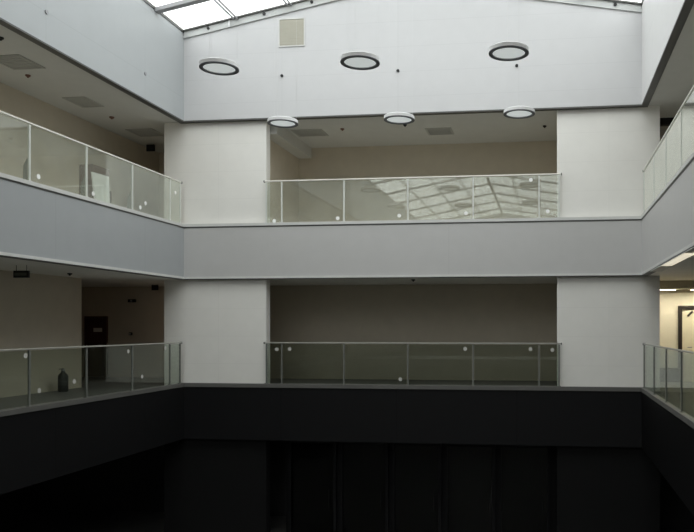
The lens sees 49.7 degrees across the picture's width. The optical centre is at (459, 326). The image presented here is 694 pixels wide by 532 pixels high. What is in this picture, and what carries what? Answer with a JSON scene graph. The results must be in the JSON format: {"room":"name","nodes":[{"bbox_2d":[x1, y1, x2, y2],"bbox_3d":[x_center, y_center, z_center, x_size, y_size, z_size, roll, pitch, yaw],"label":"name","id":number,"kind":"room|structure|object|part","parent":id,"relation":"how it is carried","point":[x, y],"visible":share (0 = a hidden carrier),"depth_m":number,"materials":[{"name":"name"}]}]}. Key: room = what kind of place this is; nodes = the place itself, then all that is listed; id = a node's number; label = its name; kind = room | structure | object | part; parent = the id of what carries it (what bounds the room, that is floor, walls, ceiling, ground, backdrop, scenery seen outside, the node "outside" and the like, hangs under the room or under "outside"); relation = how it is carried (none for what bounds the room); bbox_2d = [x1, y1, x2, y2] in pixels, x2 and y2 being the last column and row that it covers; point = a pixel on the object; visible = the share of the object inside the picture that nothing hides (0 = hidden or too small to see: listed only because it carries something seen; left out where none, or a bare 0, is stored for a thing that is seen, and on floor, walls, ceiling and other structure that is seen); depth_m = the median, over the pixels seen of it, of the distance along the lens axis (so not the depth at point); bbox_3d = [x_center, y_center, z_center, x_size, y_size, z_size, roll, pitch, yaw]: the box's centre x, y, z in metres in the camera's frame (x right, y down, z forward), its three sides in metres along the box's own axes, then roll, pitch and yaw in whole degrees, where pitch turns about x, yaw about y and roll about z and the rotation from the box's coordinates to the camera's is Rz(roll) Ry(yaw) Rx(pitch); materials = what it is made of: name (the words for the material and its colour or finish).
{"room":"building atrium","nodes":[
{"label":"building atrium","id":0,"kind":"room"},
{"bbox_2d":[0,485,31,518],"bbox_3d":[-17.131,3.840,0.788,0.200,4.300,47.400,0,0,7],"label":"ground","id":1,"kind":"structure","parent":0,"point":[16,501],"depth_m":23.55,"materials":[{"name":"stone"}]},
{"bbox_2d":[0,270,81,397],"bbox_3d":[-15.063,0.160,-1.455,4.450,2.940,43.450,0,0,7],"label":"wall","id":2,"kind":"structure","parent":0,"point":[39,310],"depth_m":18.17,"materials":[{"name":"beige paint"}]},
{"bbox_2d":[0,82,158,216],"bbox_3d":[-14.823,-4.180,0.505,4.450,2.900,47.400,0,0,7],"label":"wall","id":3,"kind":"structure","parent":0,"point":[57,160],"depth_m":19.22,"materials":[{"name":"beige paint"}]},
{"bbox_2d":[0,0,183,120],"bbox_3d":[-10.042,-6.825,0.222,0.150,2.390,40.000,0,0,7],"label":"wall","id":4,"kind":"structure","parent":0,"point":[120,40],"depth_m":17.02,"materials":[{"name":"white paint"}]},
{"bbox_2d":[0,0,693,123],"bbox_3d":[-3.903,-5.612,-0.529,12.560,0.035,40.340,0,0,7],"label":"trim","id":5,"kind":"structure","parent":4,"relation":"attached to","point":[687,5],"depth_m":17.31,"materials":[{"name":"metal"}]},
{"bbox_2d":[143,0,642,38],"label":"window","id":6,"kind":"structure","parent":4,"relation":"in","point":[622,5],"depth_m":19.57,"materials":[{"name":"clear glass"}]},
{"bbox_2d":[199,0,238,75],"bbox_3d":[-4.074,-6.646,12.437,0.648,4.562,0.648,0,0,7],"label":"lamp","id":7,"kind":"object","parent":6,"relation":"hanging from","point":[212,65],"visible":1,"depth_m":12.41,"materials":[{"name":"white plastic"}]},
{"bbox_2d":[203,64,234,72],"bbox_3d":[-4.074,-4.402,12.437,0.536,0.015,0.536,0,0,7],"label":"diffuser","id":8,"kind":"object","parent":7,"relation":"attached to","point":[208,68],"depth_m":12.50,"materials":[{"name":"white plastic"}]},
{"bbox_2d":[267,0,297,127],"bbox_3d":[-3.798,-6.628,15.758,0.648,4.549,0.648,0,0,7],"label":"lamp","id":9,"kind":"object","parent":6,"relation":"hanging from","point":[275,121],"visible":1,"depth_m":15.83,"materials":[{"name":"white plastic"}]},
{"bbox_2d":[271,121,294,125],"bbox_3d":[-3.798,-4.391,15.758,0.536,0.015,0.536,0,0,7],"label":"diffuser","id":10,"kind":"object","parent":9,"relation":"attached to","point":[273,123],"depth_m":15.83,"materials":[{"name":"white plastic"}]},
{"bbox_2d":[340,51,379,69],"bbox_3d":[-1.650,-6.743,12.140,0.648,4.775,0.648,0,0,7],"label":"lamp","id":11,"kind":"object","parent":6,"relation":"hanging from","point":[356,60],"visible":1,"depth_m":12.10,"materials":[{"name":"white plastic"}]},
{"bbox_2d":[344,57,375,66],"bbox_3d":[-1.650,-4.394,12.140,0.536,0.015,0.536,0,0,7],"label":"diffuser","id":12,"kind":"object","parent":11,"relation":"attached to","point":[348,61],"depth_m":12.15,"materials":[{"name":"white plastic"}]},
{"bbox_2d":[384,112,414,124],"bbox_3d":[-1.277,-6.741,15.450,0.648,4.791,0.648,0,0,7],"label":"lamp","id":13,"kind":"object","parent":6,"relation":"hanging from","point":[399,118],"visible":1,"depth_m":15.39,"materials":[{"name":"white plastic"}]},
{"bbox_2d":[387,117,410,121],"bbox_3d":[-1.277,-4.383,15.450,0.536,0.015,0.536,0,0,7],"label":"diffuser","id":14,"kind":"object","parent":13,"relation":"attached to","point":[389,119],"depth_m":15.50,"materials":[{"name":"white plastic"}]},
{"bbox_2d":[489,41,528,60],"bbox_3d":[0.785,-6.548,11.842,0.648,4.297,0.648,0,0,7],"label":"lamp","id":15,"kind":"object","parent":6,"relation":"hanging from","point":[507,50],"visible":1,"depth_m":11.78,"materials":[{"name":"white plastic"}]},
{"bbox_2d":[493,48,524,57],"bbox_3d":[0.785,-4.438,11.842,0.536,0.015,0.536,0,0,7],"label":"diffuser","id":16,"kind":"object","parent":15,"relation":"attached to","point":[497,52],"depth_m":11.87,"materials":[{"name":"white plastic"}]},
{"bbox_2d":[0,387,183,494],"bbox_3d":[-10.042,2.340,0.222,0.150,1.420,40.000,0,0,7],"label":"wall","id":17,"kind":"structure","parent":0,"point":[39,446],"depth_m":15.71,"materials":[{"name":"black paint"}]},
{"bbox_2d":[0,383,693,428],"bbox_3d":[-3.903,1.580,-0.529,12.460,0.100,40.240,0,0,7],"label":"trim","id":18,"kind":"structure","parent":17,"relation":"attached to","point":[685,417],"depth_m":18.81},
{"bbox_2d":[0,342,181,409],"bbox_3d":[-8.587,0.967,11.902,0.072,1.126,16.364,0,0,7],"label":"glass railing","id":19,"kind":"object","parent":18,"relation":"on","point":[170,343],"visible":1,"depth_m":15.90,"materials":[{"name":"grey metal"}]},
{"bbox_3d":[-8.309,0.990,14.175,0.036,1.080,0.036,0,0,7],"label":"post","id":20,"kind":"part","parent":19,"relation":"part of","materials":[{"name":"metal"}]},
{"bbox_3d":[-8.095,0.990,15.922,0.036,1.080,0.036,0,0,7],"label":"post","id":21,"kind":"part","parent":19,"relation":"part of","materials":[{"name":"metal"}]},
{"bbox_3d":[-8.587,0.427,11.902,0.050,0.034,16.340,0,0,7],"label":"handrail","id":22,"kind":"part","parent":19,"relation":"part of","materials":[{"name":"grey metal"}]},
{"bbox_3d":[-7.881,0.990,17.669,0.036,1.080,0.036,0,0,7],"label":"post","id":23,"kind":"part","parent":19,"relation":"part of","materials":[{"name":"metal"}]},
{"bbox_3d":[-7.667,0.990,19.416,0.036,1.080,0.036,0,0,7],"label":"post","id":24,"kind":"part","parent":19,"relation":"part of","materials":[{"name":"metal"}]},
{"bbox_3d":[-7.601,0.990,19.952,0.036,1.080,0.036,0,0,7],"label":"post","id":25,"kind":"part","parent":19,"relation":"part of","materials":[{"name":"metal"}]},
{"bbox_2d":[264,342,561,386],"bbox_3d":[-1.340,0.967,19.377,7.974,1.126,0.072,0,0,7],"label":"glass railing","id":26,"kind":"object","parent":18,"relation":"on","point":[343,343],"visible":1,"depth_m":19.37,"materials":[{"name":"grey metal"}]},
{"bbox_3d":[-5.226,0.990,19.852,0.036,1.080,0.036,0,0,7],"label":"post","id":27,"kind":"part","parent":26,"relation":"part of","materials":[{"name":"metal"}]},
{"bbox_3d":[-4.799,0.990,19.800,0.036,1.080,0.036,0,0,7],"label":"post","id":28,"kind":"part","parent":26,"relation":"part of","materials":[{"name":"metal"}]},
{"bbox_3d":[-3.092,0.990,19.591,0.036,1.080,0.036,0,0,7],"label":"post","id":29,"kind":"part","parent":26,"relation":"part of","materials":[{"name":"metal"}]},
{"bbox_3d":[-1.375,0.990,19.381,0.036,1.080,0.036,0,0,7],"label":"post","id":30,"kind":"part","parent":26,"relation":"part of","materials":[{"name":"metal"}]},
{"bbox_3d":[-1.340,0.427,19.377,7.950,0.034,0.050,0,0,7],"label":"handrail","id":31,"kind":"part","parent":26,"relation":"part of","materials":[{"name":"grey metal"}]},
{"bbox_3d":[0.343,0.990,19.171,0.036,1.080,0.036,0,0,7],"label":"post","id":32,"kind":"part","parent":26,"relation":"part of","materials":[{"name":"metal"}]},
{"bbox_3d":[2.040,0.990,18.963,0.036,1.080,0.036,0,0,7],"label":"post","id":33,"kind":"part","parent":26,"relation":"part of","materials":[{"name":"metal"}]},
{"bbox_3d":[2.546,0.990,18.901,0.036,1.080,0.036,0,0,7],"label":"post","id":34,"kind":"part","parent":26,"relation":"part of","materials":[{"name":"metal"}]},
{"bbox_2d":[643,343,693,411],"bbox_3d":[3.642,0.967,10.405,0.072,1.126,16.364,0,0,7],"label":"glass railing","id":35,"kind":"object","parent":18,"relation":"on","point":[644,344],"visible":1,"depth_m":14.93,"materials":[{"name":"grey metal"}]},
{"bbox_3d":[4.627,0.990,18.454,0.036,1.080,0.036,0,0,7],"label":"post","id":36,"kind":"part","parent":35,"relation":"part of","materials":[{"name":"metal"}]},
{"bbox_3d":[4.411,0.990,16.688,0.036,1.080,0.036,0,0,7],"label":"post","id":37,"kind":"part","parent":35,"relation":"part of","materials":[{"name":"metal"}]},
{"bbox_3d":[4.198,0.990,14.951,0.036,1.080,0.036,0,0,7],"label":"post","id":38,"kind":"part","parent":35,"relation":"part of","materials":[{"name":"metal"}]},
{"bbox_3d":[3.642,0.427,10.405,0.050,0.034,16.340,0,0,7],"label":"handrail","id":39,"kind":"part","parent":35,"relation":"part of","materials":[{"name":"grey metal"}]},
{"bbox_3d":[3.986,0.990,13.213,0.036,1.080,0.036,0,0,7],"label":"post","id":40,"kind":"part","parent":35,"relation":"part of","materials":[{"name":"metal"}]},
{"bbox_2d":[0,179,183,276],"bbox_3d":[-10.042,-2.020,0.222,0.150,1.420,40.000,0,0,7],"label":"wall","id":41,"kind":"structure","parent":0,"point":[33,221],"depth_m":15.71,"materials":[{"name":"white paint"}]},
{"bbox_2d":[0,152,693,227],"bbox_3d":[-3.903,-2.768,-0.529,12.460,0.075,40.240,0,0,7],"label":"trim","id":42,"kind":"structure","parent":41,"relation":"attached to","point":[690,158],"depth_m":18.85,"materials":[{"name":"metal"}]},
{"bbox_2d":[0,111,181,222],"bbox_3d":[-8.634,-3.381,11.908,0.166,1.151,16.364,0,0,7],"label":"glass railing","id":43,"kind":"object","parent":42,"relation":"on","point":[27,165],"visible":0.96,"depth_m":15.92,"materials":[{"name":"beige metal"}]},
{"bbox_3d":[-8.309,-3.357,14.175,0.036,1.105,0.036,0,0,7],"label":"post","id":44,"kind":"part","parent":43,"relation":"part of","materials":[{"name":"metal"}]},
{"bbox_3d":[-8.095,-3.357,15.922,0.036,1.105,0.036,0,0,7],"label":"post","id":45,"kind":"part","parent":43,"relation":"part of","materials":[{"name":"metal"}]},
{"bbox_3d":[-8.587,-3.933,11.902,0.050,0.034,16.340,0,0,7],"label":"handrail","id":46,"kind":"part","parent":43,"relation":"part of","materials":[{"name":"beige metal"}]},
{"bbox_3d":[-7.881,-3.357,17.669,0.036,1.105,0.036,0,0,7],"label":"post","id":47,"kind":"part","parent":43,"relation":"part of","materials":[{"name":"metal"}]},
{"bbox_3d":[-7.667,-3.357,19.416,0.036,1.105,0.036,0,0,7],"label":"post","id":48,"kind":"part","parent":43,"relation":"part of","materials":[{"name":"metal"}]},
{"bbox_3d":[-7.601,-3.357,19.952,0.036,1.105,0.036,0,0,7],"label":"post","id":49,"kind":"part","parent":43,"relation":"part of","materials":[{"name":"metal"}]},
{"bbox_2d":[264,173,561,222],"bbox_3d":[-1.340,-3.381,19.377,7.974,1.151,0.072,0,0,7],"label":"glass railing","id":50,"kind":"object","parent":42,"relation":"on","point":[558,174],"visible":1,"depth_m":19.36,"materials":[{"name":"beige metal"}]},
{"bbox_3d":[-5.226,-3.357,19.852,0.036,1.105,0.036,0,0,7],"label":"post","id":51,"kind":"part","parent":50,"relation":"part of","materials":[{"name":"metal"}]},
{"bbox_3d":[-4.799,-3.357,19.800,0.036,1.105,0.036,0,0,7],"label":"post","id":52,"kind":"part","parent":50,"relation":"part of","materials":[{"name":"metal"}]},
{"bbox_3d":[-3.092,-3.357,19.591,0.036,1.105,0.036,0,0,7],"label":"post","id":53,"kind":"part","parent":50,"relation":"part of","materials":[{"name":"metal"}]},
{"bbox_3d":[-1.375,-3.357,19.381,0.036,1.105,0.036,0,0,7],"label":"post","id":54,"kind":"part","parent":50,"relation":"part of","materials":[{"name":"metal"}]},
{"bbox_3d":[-1.340,-3.933,19.377,7.950,0.034,0.050,0,0,7],"label":"handrail","id":55,"kind":"part","parent":50,"relation":"part of","materials":[{"name":"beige metal"}]},
{"bbox_3d":[0.343,-3.357,19.171,0.036,1.105,0.036,0,0,7],"label":"post","id":56,"kind":"part","parent":50,"relation":"part of","materials":[{"name":"metal"}]},
{"bbox_3d":[2.040,-3.357,18.963,0.036,1.105,0.036,0,0,7],"label":"post","id":57,"kind":"part","parent":50,"relation":"part of","materials":[{"name":"metal"}]},
{"bbox_3d":[2.546,-3.357,18.901,0.036,1.105,0.036,0,0,7],"label":"post","id":58,"kind":"part","parent":50,"relation":"part of","materials":[{"name":"metal"}]},
{"bbox_2d":[643,85,693,212],"bbox_3d":[3.642,-3.381,10.405,0.072,1.151,16.364,0,0,7],"label":"glass railing","id":59,"kind":"object","parent":42,"relation":"on","point":[676,146],"visible":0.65,"depth_m":14.28,"materials":[{"name":"clear glass"}]},
{"bbox_3d":[4.627,-3.357,18.454,0.036,1.105,0.036,0,0,7],"label":"post","id":60,"kind":"part","parent":59,"relation":"part of","materials":[{"name":"metal"}]},
{"bbox_3d":[4.519,-3.365,17.571,0.012,1.080,1.720,0,0,7],"label":"glass panel","id":61,"kind":"part","parent":59,"relation":"part of","materials":[{"name":"clear glass"}]},
{"bbox_3d":[4.411,-3.357,16.688,0.036,1.105,0.036,0,0,7],"label":"post","id":62,"kind":"part","parent":59,"relation":"part of","materials":[{"name":"metal"}]},
{"bbox_3d":[4.305,-3.365,15.819,0.012,1.080,1.690,0,0,7],"label":"glass panel","id":63,"kind":"part","parent":59,"relation":"part of","materials":[{"name":"clear glass"}]},
{"bbox_3d":[4.198,-3.357,14.951,0.036,1.105,0.036,0,0,7],"label":"post","id":64,"kind":"part","parent":59,"relation":"part of","materials":[{"name":"metal"}]},
{"bbox_3d":[3.642,-3.933,10.405,0.050,0.034,16.340,0,0,7],"label":"handrail","id":65,"kind":"part","parent":59,"relation":"part of","materials":[{"name":"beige metal"}]},
{"bbox_3d":[4.092,-3.365,14.082,0.012,1.080,1.690,0,0,7],"label":"glass panel","id":66,"kind":"part","parent":59,"relation":"part of","materials":[{"name":"clear glass"}]},
{"bbox_3d":[3.986,-3.357,13.213,0.036,1.105,0.036,0,0,7],"label":"post","id":67,"kind":"part","parent":59,"relation":"part of","materials":[{"name":"metal"}]},
{"bbox_3d":[3.879,-3.365,12.345,0.012,1.080,1.690,0,0,7],"label":"glass panel","id":68,"kind":"part","parent":59,"relation":"part of","materials":[{"name":"clear glass"}]},
{"bbox_2d":[0,242,693,279],"bbox_3d":[-3.903,-1.340,-0.529,12.220,0.060,40.000,0,0,7],"label":"trim","id":69,"kind":"structure","parent":41,"relation":"attached to","point":[690,245],"depth_m":18.86,"materials":[{"name":"metal"}]},
{"bbox_2d":[164,279,269,384],"bbox_3d":[-6.693,0.160,20.254,2.930,2.940,0.280,0,0,7],"label":"wall","id":70,"kind":"structure","parent":0,"point":[222,327],"depth_m":20.11,"materials":[{"name":"white paint"}]},
{"bbox_2d":[164,121,269,223],"bbox_3d":[-6.693,-4.180,20.254,2.930,2.900,0.280,0,0,7],"label":"wall","id":71,"kind":"structure","parent":0,"point":[222,168],"depth_m":20.11,"materials":[{"name":"white paint"}]},
{"bbox_2d":[164,439,269,531],"bbox_3d":[-6.693,4.520,20.254,2.930,2.940,0.280,0,0,7],"label":"wall","id":72,"kind":"structure","parent":0,"point":[211,485],"depth_m":20.11,"materials":[{"name":"black paint"}]},
{"bbox_2d":[270,140,298,222],"bbox_3d":[-6.525,-4.180,21.870,2.530,2.900,2.970,0,0,7],"label":"wall","id":73,"kind":"structure","parent":0,"point":[284,165],"depth_m":21.95,"materials":[{"name":"beige paint"}]},
{"bbox_2d":[270,126,311,158],"bbox_3d":[-5.060,-5.470,21.701,0.420,0.320,2.950,0,0,7],"label":"trim","id":74,"kind":"structure","parent":73,"relation":"attached to","point":[282,137],"depth_m":21.51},
{"bbox_2d":[0,4,693,152],"bbox_3d":[-5.121,-5.755,-0.683,24.000,0.250,47.400,0,0,7],"label":"ceiling","id":75,"kind":"structure","parent":0,"point":[60,78],"depth_m":19.57,"materials":[{"name":"white paint"}]},
{"bbox_2d":[0,54,45,69],"bbox_3d":[-9.422,-5.620,15.611,0.750,0.020,0.800,0,0,7],"label":"ceiling vent","id":76,"kind":"object","parent":75,"relation":"in","point":[15,61],"visible":1,"depth_m":15.65,"materials":[{"name":"grey metal"}]},
{"bbox_2d":[62,96,103,107],"bbox_3d":[-9.416,-5.620,18.381,0.600,0.020,0.800,0,0,7],"label":"ceiling vent","id":77,"kind":"object","parent":75,"relation":"in","point":[84,102],"visible":1,"depth_m":18.37,"materials":[{"name":"grey metal"}]},
{"bbox_2d":[125,128,163,136],"bbox_3d":[-9.083,-5.620,21.262,0.800,0.020,0.800,0,0,7],"label":"ceiling vent","id":78,"kind":"object","parent":75,"relation":"in","point":[145,132],"visible":0.94,"depth_m":21.25,"materials":[{"name":"grey metal"}]},
{"bbox_2d":[146,144,154,151],"bbox_3d":[-9.521,-5.520,22.625,0.260,0.220,0.060,0,0,7],"label":"sign","id":79,"kind":"object","parent":75,"relation":"hanging from","point":[148,147],"visible":1,"depth_m":22.60,"materials":[{"name":"black plastic"}]},
{"bbox_2d":[291,129,328,136],"bbox_3d":[-4.345,-5.620,21.286,0.900,0.020,0.700,0,0,7],"label":"ceiling vent","id":80,"kind":"object","parent":75,"relation":"in","point":[304,132],"visible":1,"depth_m":21.25,"materials":[{"name":"grey metal"}]},
{"bbox_2d":[425,127,453,134],"bbox_3d":[-0.586,-5.620,21.128,0.750,0.020,0.700,0,0,7],"label":"ceiling vent","id":81,"kind":"object","parent":75,"relation":"in","point":[431,131],"visible":1,"depth_m":21.10,"materials":[{"name":"grey metal"}]},
{"bbox_2d":[660,117,673,125],"bbox_3d":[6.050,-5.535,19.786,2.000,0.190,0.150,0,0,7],"label":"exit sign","id":82,"kind":"structure","parent":75,"relation":"attached to","point":[663,121],"depth_m":19.77,"materials":[{"name":"black plastic"}]},
{"bbox_2d":[0,256,693,286],"bbox_3d":[-5.121,-1.990,-0.683,24.000,1.360,47.400,0,0,7],"label":"ceiling","id":83,"kind":"structure","parent":0,"point":[684,270],"depth_m":19.85,"materials":[{"name":"white paint"}]},
{"bbox_2d":[13,265,29,277],"bbox_3d":[-9.304,-1.177,15.595,0.340,0.265,0.063,0,0,7],"label":"sign","id":84,"kind":"object","parent":83,"relation":"hanging from","point":[16,274],"visible":1,"depth_m":15.57,"materials":[{"name":"black plastic"}]},
{"bbox_2d":[151,285,158,289],"bbox_3d":[-9.382,-1.220,22.608,0.200,0.180,0.060,0,0,7],"label":"sign","id":85,"kind":"object","parent":83,"relation":"hanging from","point":[153,287],"visible":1,"depth_m":22.58,"materials":[{"name":"black plastic"}]},
{"bbox_2d":[650,247,693,271],"bbox_3d":[4.138,-1.284,13.799,0.260,0.021,6.400,0,0,7],"label":"strip light","id":86,"kind":"object","parent":83,"relation":"attached to","point":[689,253],"visible":1,"depth_m":14.11,"materials":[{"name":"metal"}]},
{"bbox_2d":[662,253,693,265],"bbox_3d":[4.150,-1.277,14.024,0.210,0.006,2.650,0,0,7],"label":"diffuser","id":87,"kind":"object","parent":86,"relation":"attached to","point":[683,256],"depth_m":13.87,"materials":[{"name":"white plastic"}]},
{"bbox_2d":[0,377,693,416],"bbox_3d":[-5.121,1.660,-0.683,24.000,0.060,47.400,0,0,7],"label":"floor","id":88,"kind":"structure","parent":0,"point":[96,385],"depth_m":20.48,"materials":[{"name":"grey concrete"}]},
{"bbox_2d":[58,368,67,391],"bbox_3d":[-10.019,1.337,18.555,0.238,0.585,0.238,0,0,-45],"label":"fire extinguisher","id":89,"kind":"object","parent":88,"relation":"on","point":[62,377],"visible":1,"depth_m":18.46,"materials":[{"name":"paint"}]},
{"bbox_2d":[0,508,693,531],"bbox_3d":[-5.121,6.140,-0.683,24.000,0.300,47.400,0,0,7],"label":"floor","id":90,"kind":"structure","parent":0,"point":[33,519],"depth_m":22.64,"materials":[{"name":"grey tile"}]},
{"bbox_2d":[32,440,693,529],"bbox_3d":[-2.228,3.840,22.941,24.400,4.300,0.200,0,0,7],"label":"wall","id":91,"kind":"structure","parent":0,"point":[134,482],"depth_m":23.86,"materials":[{"name":"paint"}]},
{"bbox_2d":[82,137,693,380],"bbox_3d":[-2.229,-2.095,22.931,24.400,7.570,0.220,0,0,7],"label":"wall","id":92,"kind":"structure","parent":0,"point":[439,313],"depth_m":22.76,"materials":[{"name":"beige paint"}]},
{"bbox_2d":[84,316,107,376],"bbox_3d":[-11.870,0.640,23.968,0.770,1.980,0.104,0,0,7],"label":"door","id":93,"kind":"structure","parent":92,"relation":"in","point":[95,327],"depth_m":23.96,"materials":[{"name":"black wood"}]},
{"bbox_3d":[-11.806,0.095,23.957,0.300,0.130,0.010,0,0,7],"label":"plate","id":94,"kind":"part","parent":93,"relation":"part of","materials":[{"name":"grey metal"}]},
{"bbox_2d":[660,368,677,381],"bbox_3d":[6.567,1.420,21.748,6.250,0.420,0.030,0,0,7],"label":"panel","id":95,"kind":"structure","parent":92,"relation":"attached to","point":[672,373],"depth_m":21.77,"materials":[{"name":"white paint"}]},
{"bbox_2d":[660,288,677,289],"bbox_3d":[5.942,-1.080,21.084,0.570,0.040,0.300,0,0,7],"label":"ceiling light","id":96,"kind":"object","parent":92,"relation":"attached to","point":[660,288],"visible":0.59,"depth_m":20.93,"materials":[{"name":"white plastic"}]},
{"bbox_2d":[660,280,693,289],"bbox_3d":[7.419,-1.205,21.095,4.400,0.210,1.080,0,0,7],"label":"trim","id":97,"kind":"structure","parent":92,"relation":"attached to","point":[680,284],"depth_m":20.71,"materials":[{"name":"brown wood"}]},
{"bbox_2d":[678,306,693,381],"bbox_3d":[6.994,0.500,21.656,1.100,2.260,0.109,0,0,7],"label":"door","id":98,"kind":"structure","parent":92,"relation":"in","point":[685,313],"depth_m":21.68,"materials":[{"name":"beige wood"}]},
{"bbox_2d":[184,0,641,120],"bbox_3d":[-1.463,-7.325,19.397,12.520,3.390,0.150,0,0,7],"label":"wall","id":99,"kind":"structure","parent":0,"point":[579,55],"depth_m":19.25,"materials":[{"name":"white paint"}]},
{"bbox_2d":[278,17,304,46],"bbox_3d":[-4.506,-7.890,19.684,0.730,0.760,0.020,0,0,7],"label":"air vent","id":100,"kind":"object","parent":99,"relation":"in","point":[286,27],"visible":1,"depth_m":19.69,"materials":[{"name":"metal"}]},
{"bbox_2d":[507,0,507,40],"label":"lamp","id":101,"kind":"object","parent":99,"relation":"hanging from","point":[507,0],"depth_m":15.32,"materials":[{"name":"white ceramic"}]},
{"bbox_2d":[503,61,534,118],"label":"lamp","id":102,"kind":"object","parent":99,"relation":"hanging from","point":[517,112],"depth_m":15.13,"materials":[{"name":"white plastic"}]},
{"bbox_2d":[507,111,531,116],"bbox_3d":[1.220,-4.418,15.144,0.536,0.015,0.536,0,0,7],"label":"diffuser","id":103,"kind":"object","parent":102,"relation":"attached to","point":[509,113],"depth_m":15.18,"materials":[{"name":"white plastic"}]},
{"bbox_2d":[184,387,641,447],"bbox_3d":[-1.463,2.340,19.397,12.520,1.420,0.150,0,0,7],"label":"wall","id":104,"kind":"structure","parent":0,"point":[431,416],"depth_m":19.29,"materials":[{"name":"black paint"}]},
{"bbox_2d":[184,220,641,276],"bbox_3d":[-1.463,-2.020,19.397,12.520,1.420,0.150,0,0,7],"label":"wall","id":105,"kind":"structure","parent":0,"point":[579,246],"depth_m":19.29,"materials":[{"name":"grey paint"}]},
{"bbox_2d":[286,441,556,531],"bbox_3d":[-1.157,4.520,20.669,7.680,2.940,0.150,0,0,7],"label":"door frame","id":106,"kind":"structure","parent":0,"point":[553,449],"depth_m":20.33,"materials":[{"name":"black paint"}]},
{"bbox_2d":[288,441,336,531],"bbox_3d":[-4.192,4.595,20.887,1.400,2.790,0.155,0,0,7],"label":"door","id":107,"kind":"structure","parent":106,"relation":"attached to","point":[312,465],"depth_m":20.89,"materials":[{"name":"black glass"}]},
{"bbox_2d":[339,442,388,531],"bbox_3d":[-2.704,4.595,20.705,1.400,2.790,0.155,0,0,7],"label":"door","id":108,"kind":"structure","parent":106,"relation":"attached to","point":[363,466],"depth_m":20.70,"materials":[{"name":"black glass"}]},
{"bbox_2d":[392,443,441,531],"bbox_3d":[-1.215,4.595,20.522,1.400,2.790,0.155,0,0,7],"label":"door","id":109,"kind":"structure","parent":106,"relation":"attached to","point":[416,467],"depth_m":20.52,"materials":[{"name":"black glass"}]},
{"bbox_2d":[445,444,494,531],"bbox_3d":[0.274,4.595,20.340,1.400,2.790,0.155,0,0,7],"label":"door","id":110,"kind":"structure","parent":106,"relation":"attached to","point":[469,468],"depth_m":20.34,"materials":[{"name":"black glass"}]},
{"bbox_2d":[499,445,549,531],"bbox_3d":[1.763,4.595,20.158,1.400,2.790,0.155,0,0,7],"label":"door","id":111,"kind":"structure","parent":106,"relation":"attached to","point":[524,470],"depth_m":20.15,"materials":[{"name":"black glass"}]},
{"bbox_2d":[557,275,659,390],"bbox_3d":[3.809,0.160,18.968,2.590,2.940,0.280,0,0,7],"label":"wall","id":112,"kind":"structure","parent":0,"point":[604,323],"depth_m":18.83,"materials":[{"name":"white paint"}]},
{"bbox_2d":[557,105,659,216],"bbox_3d":[3.809,-4.180,18.968,2.590,2.900,0.280,0,0,7],"label":"wall","id":113,"kind":"structure","parent":0,"point":[603,155],"depth_m":18.84,"materials":[{"name":"white paint"}]},
{"bbox_2d":[557,446,659,531],"bbox_3d":[3.809,4.520,18.968,2.590,2.940,0.280,0,0,7],"label":"wall","id":114,"kind":"structure","parent":0,"point":[600,489],"depth_m":18.83,"materials":[{"name":"black paint"}]},
{"bbox_2d":[642,0,683,101],"bbox_3d":[2.236,-6.865,-1.281,0.150,2.470,40.000,0,0,7],"label":"wall","id":115,"kind":"structure","parent":0,"point":[659,17],"depth_m":16.30,"materials":[{"name":"white paint"}]},
{"bbox_2d":[642,393,693,515],"bbox_3d":[2.236,2.340,-1.281,0.150,1.420,40.000,0,0,7],"label":"wall","id":116,"kind":"structure","parent":0,"point":[668,441],"depth_m":14.13,"materials":[{"name":"black paint"}]},
{"bbox_2d":[642,160,693,271],"bbox_3d":[2.236,-2.020,-1.281,0.150,1.420,40.000,0,0,7],"label":"wall","id":117,"kind":"structure","parent":0,"point":[668,227],"depth_m":14.13,"materials":[{"name":"grey paint"}]},
{"bbox_3d":[-5.121,-2.700,-0.683,24.000,0.060,47.400,0,0,7],"label":"floor","id":118,"kind":"structure","parent":0,"visible":0},
{"bbox_2d":[79,164,111,203],"bbox_3d":[-8.662,-3.261,17.457,0.400,1.063,0.690,0,0,7],"label":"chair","id":119,"kind":"object","parent":118,"relation":"on","point":[91,167],"visible":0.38,"depth_m":17.13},
{"bbox_2d":[91,172,109,202],"bbox_3d":[-8.233,-3.125,16.886,0.109,0.790,0.640,0,0,7],"label":"board","id":120,"kind":"object","parent":118,"relation":"on","point":[100,183],"visible":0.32,"depth_m":16.85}
]}

